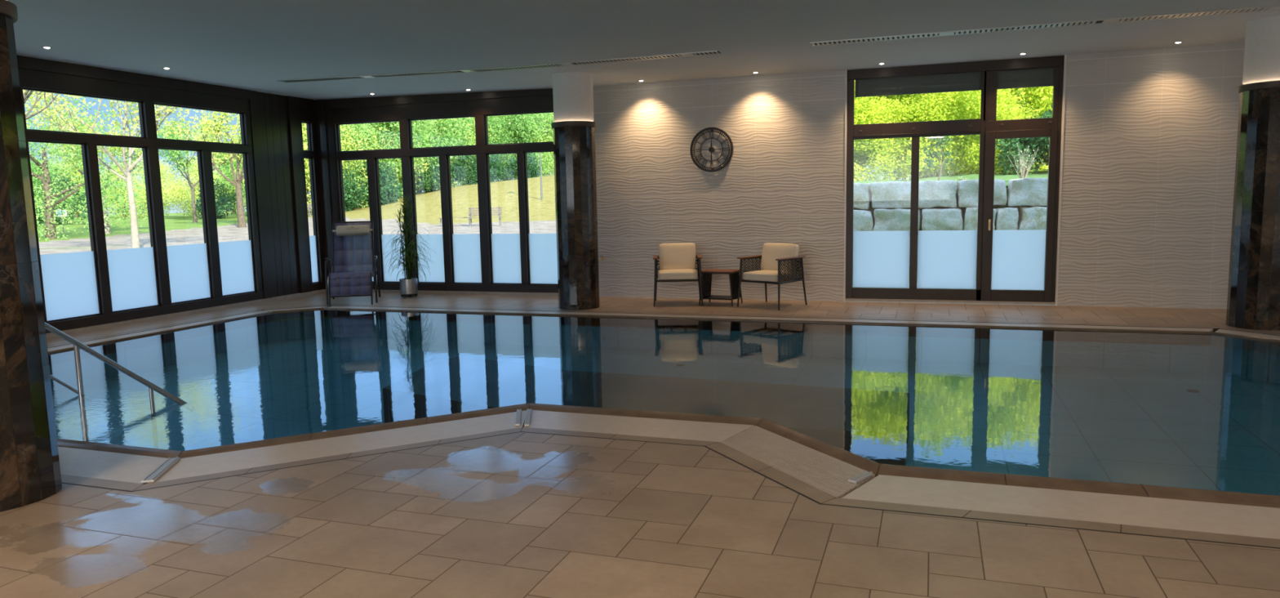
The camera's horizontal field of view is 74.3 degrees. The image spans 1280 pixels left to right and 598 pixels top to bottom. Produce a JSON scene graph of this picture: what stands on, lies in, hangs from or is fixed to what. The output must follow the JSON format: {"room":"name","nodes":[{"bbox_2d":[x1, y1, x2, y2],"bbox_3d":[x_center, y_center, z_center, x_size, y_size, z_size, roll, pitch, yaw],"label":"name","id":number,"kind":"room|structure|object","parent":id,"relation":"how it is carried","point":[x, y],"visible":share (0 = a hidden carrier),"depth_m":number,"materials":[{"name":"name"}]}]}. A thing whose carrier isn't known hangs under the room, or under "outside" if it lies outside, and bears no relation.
{"room":"indoor swimming pool","nodes":[
{"label":"indoor swimming pool","id":0,"kind":"room"},
{"bbox_2d":[248,89,311,298],"bbox_3d":[-5.868,-1.705,13.689,0.160,3.400,1.060,1,7,19],"label":"wall","id":1,"kind":"structure","parent":0,"point":[275,122],"depth_m":13.68,"materials":[{"name":"wood"}]},
{"bbox_2d":[16,54,263,333],"bbox_3d":[-6.634,-1.429,11.420,0.130,3.320,3.760,1,7,19],"label":"window","id":2,"kind":"structure","parent":1,"relation":"in","point":[99,286],"depth_m":11.38,"materials":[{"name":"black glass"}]},
{"bbox_2d":[45,288,325,337],"bbox_3d":[-7.002,0.388,10.476,0.150,0.050,9.200,1,7,19],"label":"baseboard","id":3,"kind":"structure","parent":1,"relation":"attached to","point":[275,298],"depth_m":11.80,"materials":[{"name":"stone"}]},
{"bbox_2d":[298,97,324,290],"bbox_3d":[-5.618,-1.799,14.347,0.130,3.320,0.360,1,7,19],"label":"window","id":4,"kind":"structure","parent":1,"relation":"in","point":[305,105],"depth_m":14.44,"materials":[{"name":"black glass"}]},
{"bbox_2d":[36,174,555,254],"bbox_3d":[-67.923,-10.527,91.755,184.991,5.320,239.597,1,7,19],"label":"ground","id":5,"kind":"structure","parent":0,"point":[180,229],"depth_m":67.63,"materials":[{"name":"plant"}]},
{"bbox_2d":[30,158,70,221],"bbox_3d":[-57.695,-10.111,81.029,6.351,6.991,6.194,-1,7,5],"label":"tree","id":6,"kind":"object","parent":5,"relation":"on","point":[36,166],"visible":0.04,"depth_m":80.25,"materials":[{"name":"green plant"}]},
{"bbox_2d":[23,89,85,125],"bbox_3d":[-15.164,-3.955,18.839,6.443,7.350,7.820,-7,9,-42],"label":"tree","id":7,"kind":"object","parent":5,"relation":"on","point":[26,91],"visible":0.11,"depth_m":20.99,"materials":[{"name":"green plant"}]},
{"bbox_2d":[33,168,88,225],"bbox_3d":[-49.435,-8.470,72.313,5.666,5.369,5.485,0,7,7],"label":"shrub","id":8,"kind":"object","parent":5,"relation":"on","point":[67,179],"visible":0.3,"depth_m":72.28,"materials":[{"name":"green plant"}]},
{"bbox_2d":[48,158,111,217],"bbox_3d":[-65.641,-12.498,97.339,7.341,7.736,9.112,1,7,19],"label":"tree","id":9,"kind":"object","parent":5,"relation":"on","point":[73,173],"visible":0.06,"depth_m":96.67,"materials":[{"name":"green plant"}]},
{"bbox_2d":[26,96,148,240],"bbox_3d":[-34.410,-7.453,48.472,11.264,10.015,8.901,-5,8,-28],"label":"tree","id":10,"kind":"object","parent":5,"relation":"on","point":[48,201],"visible":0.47,"depth_m":49.40,"materials":[{"name":"green plant"}]},
{"bbox_2d":[46,112,158,234],"bbox_3d":[-35.273,-8.191,55.113,7.221,7.961,5.055,2,8,27],"label":"tree","id":11,"kind":"object","parent":5,"relation":"on","point":[107,228],"visible":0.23,"depth_m":54.56,"materials":[{"name":"green plant"}]},
{"bbox_2d":[22,89,201,248],"bbox_3d":[-19.741,-6.331,32.025,8.281,9.145,7.348,-6,8,-34],"label":"tree","id":12,"kind":"object","parent":5,"relation":"on","point":[132,207],"visible":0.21,"depth_m":31.92,"materials":[{"name":"green plant"}]},
{"bbox_2d":[101,161,146,217],"bbox_3d":[-58.418,-12.097,95.144,7.213,7.033,5.812,-2,7,-5],"label":"tree","id":13,"kind":"object","parent":5,"relation":"on","point":[115,202],"visible":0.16,"depth_m":94.38,"materials":[{"name":"green plant"}]},
{"bbox_2d":[119,158,188,217],"bbox_3d":[-51.654,-11.538,89.610,5.812,7.033,7.213,2,8,27],"label":"shrub","id":14,"kind":"object","parent":5,"relation":"on","point":[162,169],"visible":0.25,"depth_m":89.16,"materials":[{"name":"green plant"}]},
{"bbox_2d":[161,154,235,217],"bbox_3d":[-46.352,-11.507,87.843,6.290,7.314,6.815,4,9,39],"label":"shrub","id":15,"kind":"object","parent":5,"relation":"on","point":[194,171],"visible":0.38,"depth_m":86.88,"materials":[{"name":"green plant"}]},
{"bbox_2d":[156,120,243,222],"bbox_3d":[-38.739,-11.071,73.174,9.180,8.959,7.281,-1,7,-2],"label":"tree","id":16,"kind":"object","parent":5,"relation":"on","point":[173,153],"visible":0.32,"depth_m":73.48,"materials":[{"name":"green plant"}]},
{"bbox_2d":[156,109,246,227],"bbox_3d":[-30.306,-10.001,62.386,9.241,9.512,8.014,-3,7,-16],"label":"tree","id":17,"kind":"object","parent":5,"relation":"on","point":[216,131],"visible":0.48,"depth_m":62.32,"materials":[{"name":"green plant"}]},
{"bbox_2d":[191,177,236,218],"bbox_3d":[-41.162,-9.466,81.721,4.488,4.392,4.636,-2,7,-7],"label":"shrub","id":18,"kind":"object","parent":5,"relation":"on","point":[227,202],"visible":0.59,"depth_m":81.50,"materials":[{"name":"green plant"}]},
{"bbox_2d":[213,160,245,213],"bbox_3d":[-48.761,-13.864,99.893,7.671,9.284,9.522,1,7,17],"label":"tree","id":19,"kind":"object","parent":5,"relation":"on","point":[216,161],"visible":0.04,"depth_m":99.51,"materials":[{"name":"green plant"}]},
{"bbox_2d":[214,129,247,215],"bbox_3d":[-38.873,-12.415,87.055,8.558,9.948,9.172,-3,7,-18],"label":"tree","id":20,"kind":"object","parent":5,"relation":"on","point":[224,172],"visible":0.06,"depth_m":84.91,"materials":[{"name":"green plant"}]},
{"bbox_2d":[230,123,368,214],"bbox_3d":[-34.098,-14.024,83.878,11.855,13.785,12.844,0,7,7],"label":"tree","id":21,"kind":"object","parent":5,"relation":"on","point":[304,125],"visible":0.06,"depth_m":84.95,"materials":[{"name":"green plant"}]},
{"bbox_2d":[310,164,368,211],"bbox_3d":[-31.006,-11.084,85.901,5.984,5.857,6.181,2,8,28],"label":"shrub","id":22,"kind":"object","parent":5,"relation":"on","point":[347,188],"visible":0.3,"depth_m":85.93,"materials":[{"name":"green plant"}]},
{"bbox_2d":[302,122,396,210],"bbox_3d":[-32.984,-14.850,91.388,12.150,13.713,12.458,-1,7,3],"label":"tree","id":23,"kind":"object","parent":5,"relation":"on","point":[361,126],"visible":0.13,"depth_m":89.09,"materials":[{"name":"green plant"}]},
{"bbox_2d":[346,158,403,204],"bbox_3d":[-28.376,-12.391,90.773,6.940,5.857,5.774,1,7,15],"label":"shrub","id":24,"kind":"object","parent":5,"relation":"on","point":[388,191],"visible":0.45,"depth_m":89.68,"materials":[{"name":"green plant"}]},
{"bbox_2d":[344,121,429,207],"bbox_3d":[-31.904,-17.473,96.930,16.591,16.176,13.367,1,7,17],"label":"tree","id":25,"kind":"object","parent":5,"relation":"on","point":[372,141],"visible":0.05,"depth_m":95.18,"materials":[{"name":"green plant"}]},
{"bbox_2d":[346,119,445,204],"bbox_3d":[-28.929,-17.015,96.334,13.341,15.057,13.680,3,8,31],"label":"tree","id":26,"kind":"object","parent":5,"relation":"on","point":[394,124],"visible":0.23,"depth_m":94.82,"materials":[{"name":"green plant"}]},
{"bbox_2d":[390,117,475,197],"bbox_3d":[-28.248,-19.913,106.592,15.247,17.208,15.634,-2,7,-9],"label":"tree","id":27,"kind":"object","parent":5,"relation":"on","point":[447,122],"visible":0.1,"depth_m":106.48,"materials":[{"name":"green plant"}]},
{"bbox_2d":[414,156,456,192],"bbox_3d":[-24.834,-14.801,100.065,6.362,5.369,5.293,3,8,30],"label":"shrub","id":28,"kind":"object","parent":5,"relation":"on","point":[434,177],"visible":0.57,"depth_m":99.13,"materials":[{"name":"green plant"}]},
{"bbox_2d":[422,115,506,191],"bbox_3d":[-25.025,-22.696,117.009,14.180,17.161,17.601,-3,7,-16],"label":"tree","id":29,"kind":"object","parent":5,"relation":"on","point":[474,137],"visible":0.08,"depth_m":113.15,"materials":[{"name":"green plant"}]},
{"bbox_2d":[450,155,491,184],"bbox_3d":[-21.332,-16.078,104.634,5.784,4.881,4.812,-3,7,-13],"label":"shrub","id":30,"kind":"object","parent":5,"relation":"on","point":[460,171],"visible":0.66,"depth_m":103.81,"materials":[{"name":"green plant"}]},
{"bbox_2d":[446,115,517,186],"bbox_3d":[-21.076,-19.994,114.459,10.382,11.427,10.125,-6,8,-37],"label":"tree","id":31,"kind":"object","parent":5,"relation":"on","point":[497,131],"visible":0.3,"depth_m":112.76,"materials":[{"name":"green plant"}]},
{"bbox_2d":[467,206,502,226],"bbox_3d":[-10.436,-5.553,56.870,2.250,1.294,0.781,-2,7,-5],"label":"park bench","id":32,"kind":"object","parent":5,"relation":"on","point":[499,208],"visible":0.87,"depth_m":57.06,"materials":[{"name":"brown wood"}]},
{"bbox_2d":[488,154,512,182],"bbox_3d":[-18.473,-16.618,107.216,4.330,4.392,5.205,-1,7,0],"label":"shrub","id":33,"kind":"object","parent":5,"relation":"on","point":[502,171],"visible":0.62,"depth_m":106.66,"materials":[{"name":"green plant"}]},
{"bbox_2d":[465,115,549,182],"bbox_3d":[-19.683,-23.087,121.193,15.870,15.473,12.786,0,7,14],"label":"tree","id":34,"kind":"object","parent":5,"relation":"on","point":[539,140],"visible":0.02,"depth_m":117.54,"materials":[{"name":"green plant"}]},
{"bbox_2d":[505,152,542,178],"bbox_3d":[-15.164,-17.512,109.680,4.811,4.881,5.784,1,7,19],"label":"shrub","id":35,"kind":"object","parent":5,"relation":"on","point":[534,166],"visible":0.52,"depth_m":108.95,"materials":[{"name":"green plant"}]},
{"bbox_2d":[497,112,554,180],"bbox_3d":[-15.091,-21.796,117.463,12.214,13.444,11.912,-8,9,-44],"label":"tree","id":36,"kind":"object","parent":5,"relation":"on","point":[531,119],"visible":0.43,"depth_m":114.65,"materials":[{"name":"green plant"}]},
{"bbox_2d":[534,115,554,176],"bbox_3d":[-12.547,-22.653,123.088,9.996,12.097,12.407,-5,8,-30],"label":"tree","id":37,"kind":"object","parent":5,"relation":"on","point":[548,173],"visible":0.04,"depth_m":122.17,"materials":[{"name":"green plant"}]},
{"bbox_2d":[312,99,339,288],"bbox_3d":[-5.374,-1.817,14.548,0.450,3.400,0.180,1,7,19],"label":"wall","id":38,"kind":"structure","parent":0,"point":[322,112],"depth_m":14.46,"materials":[{"name":"wood"}]},
{"bbox_2d":[330,88,558,293],"bbox_3d":[-3.026,-1.767,13.749,4.510,3.290,0.130,1,7,19],"label":"window","id":39,"kind":"structure","parent":38,"relation":"in","point":[524,261],"depth_m":13.74,"materials":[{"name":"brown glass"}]},
{"bbox_2d":[372,288,558,296],"bbox_3d":[-3.165,-0.113,14.011,4.880,0.050,0.150,1,7,19],"label":"baseboard","id":40,"kind":"structure","parent":38,"relation":"attached to","point":[464,292],"depth_m":13.75,"materials":[{"name":"stone"}]},
{"bbox_2d":[0,292,1279,597],"bbox_3d":[-0.236,1.039,4.008,17.020,0.001,17.120,1,7,19],"label":"floor","id":41,"kind":"structure","parent":0,"point":[521,513],"depth_m":3.82,"materials":[{"name":"tile"}]},
{"bbox_2d":[0,0,62,511],"bbox_3d":[-3.442,-0.538,4.284,0.620,3.200,0.620,5,9,42],"label":"marble column","id":42,"kind":"structure","parent":41,"relation":"on","point":[30,468],"depth_m":4.29,"materials":[{"name":"stone"}]},
{"bbox_2d":[324,220,380,306],"bbox_3d":[-4.483,-0.576,13.148,0.755,1.236,1.215,-3,7,-14],"label":"sun lounger","id":43,"kind":"object","parent":41,"relation":"on","point":[353,268],"visible":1,"depth_m":13.35,"materials":[{"name":"blue"}]},
{"bbox_2d":[382,192,438,297],"bbox_3d":[-3.735,-0.879,13.641,0.934,1.681,1.000,0,7,14],"label":"potted plant","id":44,"kind":"object","parent":41,"relation":"on","point":[408,285],"visible":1,"depth_m":13.58,"materials":[{"name":"green plant"}]},
{"bbox_2d":[551,71,599,309],"bbox_3d":[-0.886,-1.471,11.689,0.620,3.200,0.620,5,9,42],"label":"marble column","id":45,"kind":"structure","parent":41,"relation":"on","point":[574,126],"depth_m":11.46,"materials":[{"name":"stone"}]},
{"bbox_2d":[48,315,1279,495],"bbox_3d":[0.089,0.837,7.516,13.100,0.400,6.200,1,7,19],"label":"basin","id":46,"kind":"object","parent":41,"relation":"in","point":[1115,412],"visible":0.38,"depth_m":8.74,"materials":[{"name":"liquid"}]},
{"bbox_2d":[44,322,194,448],"bbox_3d":[-5.370,0.477,7.181,3.990,1.422,0.043,1,7,19],"label":"pool handrail","id":47,"kind":"object","parent":46,"relation":"on","point":[77,344],"visible":0.75,"depth_m":6.85,"materials":[{"name":"silver metal"}]},
{"bbox_2d":[67,308,564,350],"bbox_3d":[0.084,0.629,7.491,13.100,0.001,6.200,1,7,19],"label":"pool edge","id":48,"kind":"object","parent":46,"relation":"in","point":[322,317],"visible":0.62,"depth_m":11.02,"materials":[{"name":"stone"}]},
{"bbox_2d":[382,355,909,465],"bbox_3d":[-0.186,0.936,7.064,4.767,0.318,1.749,2,8,27],"label":"shelf","id":49,"kind":"object","parent":46,"relation":"on","point":[873,425],"visible":0.62,"depth_m":6.89,"materials":[{"name":"liquid"}]},
{"bbox_2d":[48,307,1279,507],"bbox_3d":[0.077,0.686,7.474,13.220,0.150,6.370,1,7,19],"label":"pool edge","id":50,"kind":"structure","parent":46,"relation":"on","point":[1070,484],"depth_m":5.84,"materials":[{"name":"stone"}]},
{"bbox_2d":[47,304,1279,546],"bbox_3d":[0.090,0.692,7.388,13.820,0.120,7.065,1,7,19],"label":"trim","id":51,"kind":"structure","parent":50,"relation":"attached to","point":[1214,329],"depth_m":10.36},
{"bbox_2d":[57,446,167,484],"bbox_3d":[-5.090,0.962,5.682,5.097,0.030,0.425,1,7,19],"label":"overflow grating","id":52,"kind":"object","parent":51,"relation":"on","point":[124,467],"visible":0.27,"depth_m":5.02,"materials":[{"name":"plastic"}]},
{"bbox_2d":[140,456,180,483],"bbox_3d":[-2.764,0.984,4.874,0.070,0.018,0.428,-3,7,-11],"label":"plate","id":53,"kind":"object","parent":52,"relation":"on","point":[157,473],"visible":1,"depth_m":4.84,"materials":[{"name":"silver metal"}]},
{"bbox_2d":[47,310,267,351],"bbox_3d":[-6.426,0.561,9.287,0.260,0.030,6.339,1,7,19],"label":"overflow grating","id":54,"kind":"object","parent":51,"relation":"on","point":[60,347],"visible":0.5,"depth_m":10.46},
{"bbox_2d":[263,305,329,311],"bbox_3d":[-5.031,0.161,12.412,0.914,0.030,0.274,-5,8,-26],"label":"overflow grating","id":55,"kind":"object","parent":51,"relation":"on","point":[326,306],"visible":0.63,"depth_m":12.45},
{"bbox_2d":[147,409,526,483],"bbox_3d":[-1.766,0.926,5.396,2.381,0.030,0.458,-5,8,-27],"label":"overflow grating","id":56,"kind":"object","parent":51,"relation":"in","point":[192,466],"visible":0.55,"depth_m":5.31,"materials":[{"name":"plastic"}]},
{"bbox_2d":[524,409,754,442],"bbox_3d":[-0.089,0.860,5.651,1.639,0.030,0.460,1,7,19],"label":"overflow grating","id":57,"kind":"object","parent":51,"relation":"in","point":[606,424],"visible":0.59,"depth_m":5.62,"materials":[{"name":"plastic"}]},
{"bbox_2d":[524,408,531,426],"bbox_3d":[-0.779,0.822,5.881,0.035,0.018,0.428,-2,7,-5],"label":"plate","id":58,"kind":"object","parent":57,"relation":"on","point":[527,419],"visible":1,"depth_m":5.83,"materials":[{"name":"silver metal"}]},
{"bbox_2d":[328,305,1213,331],"bbox_3d":[0.700,0.239,10.741,11.372,0.030,0.270,1,7,19],"label":"overflow grating","id":59,"kind":"object","parent":51,"relation":"on","point":[331,306],"visible":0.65,"depth_m":10.29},
{"bbox_2d":[720,425,875,497],"bbox_3d":[0.877,0.929,4.905,0.430,0.030,1.321,-4,8,-26],"label":"overflow grating","id":60,"kind":"object","parent":51,"relation":"in","point":[827,473],"visible":0.82,"depth_m":4.82,"materials":[{"name":"plastic"}]},
{"bbox_2d":[848,470,872,483],"bbox_3d":[1.173,0.946,4.493,0.050,0.018,0.186,5,9,43],"label":"plate","id":61,"kind":"object","parent":60,"relation":"on","point":[864,474],"visible":1,"depth_m":4.48,"materials":[{"name":"silver metal"}]},
{"bbox_2d":[841,474,1279,538],"bbox_3d":[3.424,1.030,3.599,4.978,0.030,0.440,1,7,19],"label":"overflow grating","id":62,"kind":"object","parent":51,"relation":"in","point":[1144,511],"visible":0.91,"depth_m":4.05,"materials":[{"name":"plastic"}]},
{"bbox_2d":[1215,328,1279,339],"bbox_3d":[6.573,0.451,7.922,0.328,0.030,2.269,-5,8,-28],"label":"overflow grating","id":63,"kind":"object","parent":51,"relation":"in","point":[1223,331],"visible":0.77,"depth_m":8.62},
{"bbox_2d":[653,242,702,306],"bbox_3d":[0.537,-0.361,12.051,0.692,0.854,0.697,-1,7,2],"label":"armchair","id":64,"kind":"object","parent":41,"relation":"on","point":[677,261],"visible":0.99,"depth_m":12.11,"materials":[{"name":"fabric"}]},
{"bbox_2d":[658,242,695,269],"bbox_3d":[0.539,-0.610,12.200,0.530,0.385,0.164,-1,-6,2],"label":"cushion","id":65,"kind":"object","parent":64,"relation":"on","point":[680,255],"depth_m":12.13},
{"bbox_2d":[657,268,697,279],"bbox_3d":[0.536,-0.357,12.018,0.560,0.119,0.580,-1,7,2],"label":"seat cushion","id":66,"kind":"object","parent":64,"relation":"on","point":[663,273],"depth_m":11.74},
{"bbox_2d":[698,268,742,306],"bbox_3d":[1.133,-0.164,11.867,0.510,0.480,0.420,2,8,26],"label":"side table","id":67,"kind":"object","parent":41,"relation":"on","point":[734,276],"visible":0.92,"depth_m":11.80,"materials":[{"name":"red wood"}]},
{"bbox_2d":[702,294,737,300],"bbox_3d":[1.136,-0.021,11.884,0.470,0.020,0.360,2,8,26],"label":"shelf","id":68,"kind":"object","parent":67,"relation":"attached to","point":[704,296],"depth_m":11.78,"materials":[{"name":"wood"}]},
{"bbox_2d":[737,242,807,310],"bbox_3d":[1.808,-0.328,11.549,0.692,0.854,0.697,5,9,43],"label":"armchair","id":69,"kind":"object","parent":41,"relation":"on","point":[779,261],"visible":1,"depth_m":11.49,"materials":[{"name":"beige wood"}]},
{"bbox_2d":[742,269,798,281],"bbox_3d":[1.786,-0.325,11.525,0.560,0.119,0.580,5,9,43],"label":"seat cushion","id":70,"kind":"object","parent":69,"relation":"on","point":[763,275],"depth_m":11.33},
{"bbox_2d":[760,242,799,271],"bbox_3d":[1.925,-0.574,11.650,0.530,0.385,0.164,5,-4,43],"label":"cushion","id":71,"kind":"object","parent":69,"relation":"on","point":[771,251],"depth_m":11.60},
{"bbox_2d":[1226,15,1279,330],"bbox_3d":[6.612,-1.295,8.883,0.620,3.200,0.620,5,9,42],"label":"marble column","id":72,"kind":"structure","parent":41,"relation":"on","point":[1253,300],"depth_m":8.75,"materials":[{"name":"stone"}]},
{"bbox_2d":[7,0,1279,99],"bbox_3d":[-0.538,-2.409,3.668,18.300,0.560,17.900,1,7,19],"label":"ceiling","id":73,"kind":"structure","parent":0,"point":[252,45],"depth_m":8.83,"materials":[{"name":"paint"}]},
{"bbox_2d":[276,50,720,82],"bbox_3d":[-2.070,-2.985,10.929,6.350,0.081,0.196,1,7,19],"label":"ceiling air slot","id":74,"kind":"object","parent":73,"relation":"attached to","point":[708,52],"visible":1,"depth_m":10.76,"materials":[{"name":"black metal"}]},
{"bbox_2d":[809,4,1279,45],"bbox_3d":[4.635,-2.811,8.569,5.730,0.014,0.196,1,7,19],"label":"ceiling air slot","id":75,"kind":"object","parent":73,"relation":"attached to","point":[1275,6],"visible":1,"depth_m":8.68,"materials":[{"name":"silver metal"}]},
{"bbox_2d":[592,69,845,301],"bbox_3d":[1.025,-1.657,12.495,3.970,3.300,0.300,1,7,19],"label":"wall","id":76,"kind":"structure","parent":0,"point":[782,181],"depth_m":12.27,"materials":[{"name":"tile"}]},
{"bbox_2d":[689,127,733,171],"bbox_3d":[1.038,-2.160,12.229,0.636,0.636,0.071,1,7,19],"label":"wall clock","id":77,"kind":"object","parent":76,"relation":"attached to","point":[711,149],"visible":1,"depth_m":12.21,"materials":[{"name":"metal"}]},
{"bbox_2d":[854,71,981,97],"bbox_3d":[3.750,-2.907,11.412,1.640,0.263,0.030,1,7,19],"label":"roller blind","id":78,"kind":"object","parent":76,"relation":"attached to","point":[960,82],"depth_m":11.40,"materials":[{"name":"fabric"}]},
{"bbox_2d":[845,55,1063,302],"bbox_3d":[4.153,-1.587,11.354,2.681,3.260,0.223,1,7,20],"label":"door","id":79,"kind":"structure","parent":76,"relation":"in","point":[880,264],"depth_m":11.31,"materials":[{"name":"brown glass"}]},
{"bbox_2d":[843,54,1066,305],"bbox_3d":[4.155,-1.533,11.363,2.722,3.190,0.212,1,7,19],"label":"trim","id":80,"kind":"structure","parent":76,"relation":"attached to","point":[1064,55],"depth_m":10.97,"materials":[{"name":"dark brown painted metal"}]},
{"bbox_2d":[853,170,1048,230],"bbox_3d":[13.695,-3.242,28.790,20.000,2.674,22.000,1,7,19],"label":"grass bank","id":81,"kind":"object","parent":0,"point":[1038,174],"visible":0.13,"depth_m":21.39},
{"bbox_2d":[853,92,955,178],"bbox_3d":[7.202,-5.613,25.572,3.687,4.926,4.316,-7,9,-38],"label":"shrub","id":82,"kind":"object","parent":81,"relation":"on","point":[894,96],"visible":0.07,"depth_m":24.36,"materials":[{"name":"green plant"}]},
{"bbox_2d":[863,97,947,179],"bbox_3d":[8.533,-6.076,27.118,4.645,5.353,4.761,-2,7,-4],"label":"shrub","id":83,"kind":"object","parent":81,"relation":"on","point":[931,175],"visible":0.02,"depth_m":26.51,"materials":[{"name":"green plant"}]},
{"bbox_2d":[853,92,963,181],"bbox_3d":[7.264,-4.544,23.867,3.240,2.886,2.052,-1,7,3],"label":"tree","id":84,"kind":"object","parent":81,"relation":"on","point":[882,152],"visible":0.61,"depth_m":23.58,"materials":[{"name":"green plant"}]},
{"bbox_2d":[922,119,953,180],"bbox_3d":[7.721,-3.823,21.855,0.771,1.600,0.645,1,7,19],"label":"shrub","id":85,"kind":"object","parent":81,"relation":"on","point":[930,161],"visible":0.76,"depth_m":21.81,"materials":[{"name":"green plant"}]},
{"bbox_2d":[921,207,963,230],"bbox_3d":[6.865,-1.770,19.208,0.889,0.607,0.880,1,7,19],"label":"stone block","id":86,"kind":"object","parent":81,"relation":"on","point":[938,218],"visible":0.74,"depth_m":18.85,"materials":[{"name":"stone"}]},
{"bbox_2d":[918,179,956,208],"bbox_3d":[6.779,-2.392,19.280,0.860,0.640,0.856,1,7,19],"label":"stone block","id":87,"kind":"object","parent":86,"relation":"on","point":[931,193],"visible":0.9,"depth_m":18.92,"materials":[{"name":"stone"}]},
{"bbox_2d":[885,89,1014,178],"bbox_3d":[8.777,-5.441,24.442,4.140,4.655,4.039,0,7,6],"label":"shrub","id":88,"kind":"object","parent":81,"relation":"on","point":[923,144],"visible":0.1,"depth_m":23.57,"materials":[{"name":"green plant"}]},
{"bbox_2d":[905,88,1039,186],"bbox_3d":[9.159,-4.544,23.164,1.842,3.054,3.753,-6,8,-36],"label":"tree","id":89,"kind":"object","parent":81,"relation":"on","point":[1005,111],"visible":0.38,"depth_m":22.67,"materials":[{"name":"green plant"}]},
{"bbox_2d":[937,86,1053,172],"bbox_3d":[10.481,-5.647,25.280,3.687,4.926,4.316,-5,8,-30],"label":"shrub","id":90,"kind":"object","parent":81,"relation":"on","point":[1030,90],"visible":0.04,"depth_m":24.07,"materials":[{"name":"green plant"}]},
{"bbox_2d":[972,85,1053,187],"bbox_3d":[11.757,-5.833,25.049,4.637,5.214,4.523,3,8,34],"label":"shrub","id":91,"kind":"object","parent":81,"relation":"on","point":[1036,104],"visible":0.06,"depth_m":23.81,"materials":[{"name":"green plant"}]},
{"bbox_2d":[1007,142,1038,178],"bbox_3d":[8.814,-3.135,19.479,0.610,0.951,0.416,-4,7,-19],"label":"bare shrub","id":92,"kind":"object","parent":81,"relation":"on","point":[1022,162],"visible":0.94,"depth_m":19.48,"materials":[{"name":"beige plant"}]},
{"bbox_2d":[995,103,1052,174],"bbox_3d":[10.434,-4.081,22.071,2.848,2.120,2.652,1,7,19],"label":"shrub","id":93,"kind":"object","parent":81,"relation":"on","point":[1042,143],"visible":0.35,"depth_m":21.77,"materials":[{"name":"green plant"}]},
{"bbox_2d":[1057,42,1244,308],"bbox_3d":[8.166,-1.514,10.032,5.760,3.300,0.300,1,7,19],"label":"wall","id":94,"kind":"structure","parent":0,"point":[1150,135],"depth_m":10.51,"materials":[{"name":"tile"}]},
{"bbox_2d":[845,297,1055,305],"bbox_3d":[4.211,0.022,11.616,2.680,0.040,0.270,1,7,19],"label":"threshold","id":95,"kind":"structure","parent":94,"relation":"attached to","point":[846,299],"depth_m":11.49,"materials":[{"name":"metal"}]},
{"bbox_2d":[996,66,1053,88],"bbox_3d":[5.002,-2.882,10.980,0.770,0.263,0.030,1,7,19],"label":"roller blind","id":96,"kind":"object","parent":94,"relation":"attached to","point":[1037,77],"depth_m":10.97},
{"bbox_3d":[-9.237,-0.428,20.745,59.000,0.340,57.000,1,7,19],"label":"lawn base","id":97,"kind":"structure","parent":0,"visible":0},
{"bbox_3d":[7.548,-1.078,18.987,1.233,0.778,0.864,1,7,19],"label":"stone block","id":98,"kind":"object","parent":97,"relation":"on","visible":0},
{"bbox_2d":[962,206,996,230],"bbox_3d":[7.607,-1.746,18.948,0.690,0.634,0.866,1,7,19],"label":"stone block","id":99,"kind":"object","parent":98,"relation":"on","point":[971,215],"visible":0.44,"depth_m":18.63,"materials":[{"name":"stone"}]},
{"bbox_2d":[956,178,1007,207],"bbox_3d":[7.678,-2.375,18.980,1.038,0.630,0.877,1,7,19],"label":"stone block","id":100,"kind":"object","parent":99,"relation":"on","point":[967,190],"visible":0.77,"depth_m":18.71,"materials":[{"name":"stone"}]},
{"bbox_2d":[995,206,1018,230],"bbox_3d":[8.152,-1.748,18.774,0.466,0.597,0.855,1,7,19],"label":"stone block","id":101,"kind":"object","parent":98,"relation":"on","point":[1006,218],"visible":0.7,"depth_m":18.43,"materials":[{"name":"stone"}]},
{"bbox_3d":[8.759,-1.052,18.590,1.331,0.769,0.880,1,7,19],"label":"stone block","id":102,"kind":"object","parent":97,"relation":"on","visible":0},
{"bbox_2d":[1017,205,1046,229],"bbox_3d":[8.825,-1.729,18.527,1.005,0.628,0.881,1,7,19],"label":"stone block","id":103,"kind":"object","parent":102,"relation":"on","point":[1029,217],"visible":0.38,"depth_m":18.24,"materials":[{"name":"stone"}]},
{"bbox_2d":[1006,177,1048,206],"bbox_3d":[8.673,-2.354,18.623,1.066,0.636,0.890,1,7,19],"label":"stone block","id":104,"kind":"object","parent":103,"relation":"on","point":[1033,192],"visible":0.66,"depth_m":18.35,"materials":[{"name":"stone"}]},
{"bbox_3d":[6.344,-1.103,19.393,1.331,0.769,0.917,1,7,19],"label":"stone block","id":105,"kind":"object","parent":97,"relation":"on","visible":0},
{"bbox_2d":[873,208,921,234],"bbox_3d":[5.951,-1.787,19.517,1.054,0.620,0.888,1,7,19],"label":"stone block","id":106,"kind":"object","parent":105,"relation":"on","point":[885,220],"visible":0.7,"depth_m":19.28,"materials":[{"name":"stone"}]},
{"bbox_2d":[869,181,911,208],"bbox_3d":[5.889,-2.414,19.596,1.049,0.640,0.896,1,7,19],"label":"stone block","id":107,"kind":"object","parent":106,"relation":"on","point":[886,194],"visible":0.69,"depth_m":19.24,"materials":[{"name":"stone"}]},
{"bbox_3d":[5.039,-1.120,19.843,1.452,0.763,0.887,1,7,19],"label":"stone block","id":108,"kind":"object","parent":97,"relation":"on","visible":0},
{"bbox_2d":[853,208,874,231],"bbox_3d":[5.065,-1.801,19.817,0.859,0.593,0.864,1,7,19],"label":"stone block","id":109,"kind":"object","parent":108,"relation":"on","point":[863,220],"visible":0.41,"depth_m":19.39,"materials":[{"name":"stone"}]},
{"bbox_2d":[853,182,871,209],"bbox_3d":[4.835,-2.431,19.967,1.210,0.654,0.903,1,7,19],"label":"stone block","id":110,"kind":"object","parent":109,"relation":"on","point":[862,192],"visible":0.34,"depth_m":19.47,"materials":[{"name":"stone"}]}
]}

